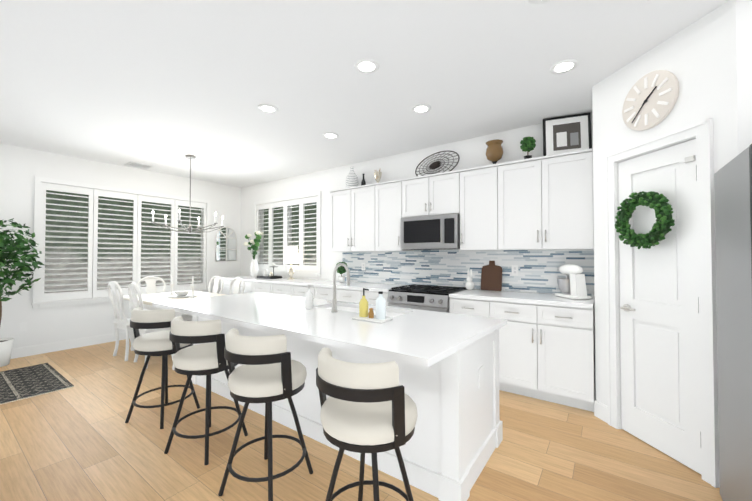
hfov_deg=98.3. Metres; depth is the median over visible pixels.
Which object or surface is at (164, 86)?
ceiling
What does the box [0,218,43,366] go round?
ficus tree
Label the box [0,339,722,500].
floor
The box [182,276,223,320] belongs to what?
chair
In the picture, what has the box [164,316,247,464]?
stool
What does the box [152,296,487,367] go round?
island countertop
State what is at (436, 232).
microwave
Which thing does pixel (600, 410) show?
baseboard
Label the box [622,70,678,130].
wall clock
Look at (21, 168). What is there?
wall
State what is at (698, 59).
wall
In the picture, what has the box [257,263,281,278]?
decorative tray
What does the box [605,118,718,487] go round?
door frame
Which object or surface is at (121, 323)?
chair
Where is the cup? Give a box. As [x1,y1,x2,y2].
[374,170,381,182]
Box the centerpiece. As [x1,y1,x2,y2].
[168,275,195,298]
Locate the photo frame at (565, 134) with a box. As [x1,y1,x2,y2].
[543,112,591,155]
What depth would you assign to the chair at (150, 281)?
5.07 m
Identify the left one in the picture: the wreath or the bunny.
the bunny
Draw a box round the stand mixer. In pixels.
[554,264,590,299]
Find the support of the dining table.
on the floor
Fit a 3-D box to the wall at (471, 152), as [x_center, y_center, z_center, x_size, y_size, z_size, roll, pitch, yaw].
[-0.295,0.031,5.048,6.400,2.740,0.150,-1,-1,36]
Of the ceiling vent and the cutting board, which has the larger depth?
the ceiling vent
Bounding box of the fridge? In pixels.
[714,144,751,500]
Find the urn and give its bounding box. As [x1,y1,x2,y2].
[486,139,503,163]
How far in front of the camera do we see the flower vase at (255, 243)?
6.08 m
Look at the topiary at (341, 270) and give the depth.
4.82 m
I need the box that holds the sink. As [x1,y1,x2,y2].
[328,304,403,315]
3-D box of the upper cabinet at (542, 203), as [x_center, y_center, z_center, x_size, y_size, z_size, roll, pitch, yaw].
[1.695,-0.463,3.335,0.899,0.910,0.318,-1,-1,36]
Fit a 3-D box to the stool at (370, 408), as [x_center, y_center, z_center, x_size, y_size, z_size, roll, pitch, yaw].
[-0.033,0.894,1.452,0.449,0.899,0.452,-1,-1,36]
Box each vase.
[244,231,263,276]
[346,167,357,187]
[361,174,365,184]
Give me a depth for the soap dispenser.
2.79 m
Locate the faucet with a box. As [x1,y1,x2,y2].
[327,263,349,311]
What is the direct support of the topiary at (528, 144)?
on the upper cabinet at (542, 203)
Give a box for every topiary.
[336,262,346,282]
[520,137,535,158]
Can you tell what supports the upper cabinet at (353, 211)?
attached to the wall at (471, 152)
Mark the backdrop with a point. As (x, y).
(296, 208)
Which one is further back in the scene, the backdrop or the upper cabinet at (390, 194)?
the backdrop
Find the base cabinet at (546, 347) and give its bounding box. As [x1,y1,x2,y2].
[221,276,595,411]
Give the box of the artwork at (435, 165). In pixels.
[415,150,459,175]
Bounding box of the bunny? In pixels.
[465,269,474,289]
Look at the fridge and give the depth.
1.54 m
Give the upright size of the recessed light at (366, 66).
0.005 m
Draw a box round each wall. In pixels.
[0,143,240,348]
[241,112,592,293]
[592,0,737,487]
[736,0,751,154]
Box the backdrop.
[264,202,316,264]
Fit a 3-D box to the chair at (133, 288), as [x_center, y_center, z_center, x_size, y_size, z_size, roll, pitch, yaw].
[-2.742,0.885,4.050,0.440,1.005,0.512,-1,-1,39]
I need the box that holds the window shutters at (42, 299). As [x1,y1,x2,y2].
[31,176,210,307]
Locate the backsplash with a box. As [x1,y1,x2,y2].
[342,249,594,295]
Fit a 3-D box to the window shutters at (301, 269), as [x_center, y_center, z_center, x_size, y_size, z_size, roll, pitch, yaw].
[-1.644,-0.264,5.986,1.880,1.420,0.192,-1,-1,36]
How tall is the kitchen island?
0.825 m
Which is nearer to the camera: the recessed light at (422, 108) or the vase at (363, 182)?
the recessed light at (422, 108)
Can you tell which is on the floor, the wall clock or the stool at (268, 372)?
the stool at (268, 372)
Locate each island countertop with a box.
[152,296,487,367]
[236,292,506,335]
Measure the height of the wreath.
0.400 m
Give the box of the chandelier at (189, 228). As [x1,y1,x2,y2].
[151,155,223,232]
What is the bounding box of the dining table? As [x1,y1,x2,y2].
[123,290,224,369]
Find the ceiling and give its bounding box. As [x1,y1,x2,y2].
[0,0,728,187]
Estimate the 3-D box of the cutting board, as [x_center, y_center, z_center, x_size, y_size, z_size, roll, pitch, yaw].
[1.331,0.268,3.743,0.230,0.382,0.085,-1,-1,36]
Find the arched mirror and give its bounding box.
[215,226,236,260]
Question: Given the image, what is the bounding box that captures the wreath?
[614,191,674,248]
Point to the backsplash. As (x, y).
(538, 272)
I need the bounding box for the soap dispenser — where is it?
[305,284,312,308]
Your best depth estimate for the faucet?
2.66 m
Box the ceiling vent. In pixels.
[124,161,153,168]
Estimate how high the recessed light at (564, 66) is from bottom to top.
0.005 m
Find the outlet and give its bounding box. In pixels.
[512,265,517,275]
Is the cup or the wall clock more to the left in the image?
the cup
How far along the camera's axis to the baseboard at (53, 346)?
4.56 m
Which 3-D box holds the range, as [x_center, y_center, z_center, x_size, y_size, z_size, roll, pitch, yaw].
[0.607,0.911,3.839,0.750,0.939,0.696,-1,-1,36]
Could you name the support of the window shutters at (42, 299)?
attached to the wall at (21, 168)
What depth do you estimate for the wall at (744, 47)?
1.76 m
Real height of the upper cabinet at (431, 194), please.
0.490 m
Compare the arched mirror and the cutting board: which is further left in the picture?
the arched mirror
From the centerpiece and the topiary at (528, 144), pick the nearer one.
the topiary at (528, 144)
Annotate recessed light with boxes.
[258,104,277,112]
[323,133,338,138]
[354,59,378,73]
[412,104,430,112]
[528,0,549,3]
[550,59,578,73]
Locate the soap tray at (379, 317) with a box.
[352,288,392,322]
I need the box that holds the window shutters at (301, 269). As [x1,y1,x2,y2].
[254,191,320,276]
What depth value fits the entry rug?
3.36 m
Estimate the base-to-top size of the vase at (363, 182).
0.220 m
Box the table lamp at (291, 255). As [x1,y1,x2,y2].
[284,247,298,279]
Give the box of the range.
[387,284,466,312]
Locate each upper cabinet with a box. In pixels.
[329,184,376,251]
[377,178,413,251]
[405,171,452,217]
[453,162,504,250]
[505,148,593,249]
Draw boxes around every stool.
[125,307,199,428]
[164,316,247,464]
[218,328,312,500]
[316,347,417,500]
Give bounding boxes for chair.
[108,281,132,360]
[128,283,171,368]
[136,276,165,335]
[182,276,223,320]
[229,277,244,294]
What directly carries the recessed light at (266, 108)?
in the ceiling
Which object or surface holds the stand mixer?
on the base cabinet at (546, 347)
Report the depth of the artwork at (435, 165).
4.05 m
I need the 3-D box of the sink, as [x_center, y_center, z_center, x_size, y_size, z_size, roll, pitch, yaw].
[-0.126,0.639,2.816,0.894,0.224,0.364,-1,-1,36]
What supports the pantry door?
in the wall at (698, 59)
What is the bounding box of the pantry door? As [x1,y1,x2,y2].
[618,139,701,474]
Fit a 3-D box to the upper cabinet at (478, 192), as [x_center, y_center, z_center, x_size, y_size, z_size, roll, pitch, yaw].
[1.207,-0.457,3.685,0.538,0.910,0.318,-1,-1,36]
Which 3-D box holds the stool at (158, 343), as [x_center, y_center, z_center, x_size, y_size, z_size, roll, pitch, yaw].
[-1.751,0.915,2.699,0.478,0.899,0.475,-1,-1,36]
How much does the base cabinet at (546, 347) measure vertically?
0.920 m
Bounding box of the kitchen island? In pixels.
[191,316,502,500]
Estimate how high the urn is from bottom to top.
0.295 m
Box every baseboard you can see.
[10,331,129,358]
[594,400,607,422]
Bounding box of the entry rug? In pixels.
[0,363,73,404]
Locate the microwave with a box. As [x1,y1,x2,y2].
[400,213,459,249]
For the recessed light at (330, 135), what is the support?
in the ceiling
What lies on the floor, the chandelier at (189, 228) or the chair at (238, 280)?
the chair at (238, 280)
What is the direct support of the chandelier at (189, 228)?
hanging from the ceiling
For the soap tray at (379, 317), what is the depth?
2.29 m
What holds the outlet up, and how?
attached to the backsplash
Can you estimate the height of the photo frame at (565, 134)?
0.440 m
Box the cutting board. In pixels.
[481,261,501,290]
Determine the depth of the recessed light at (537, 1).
1.81 m
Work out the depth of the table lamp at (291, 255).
5.42 m

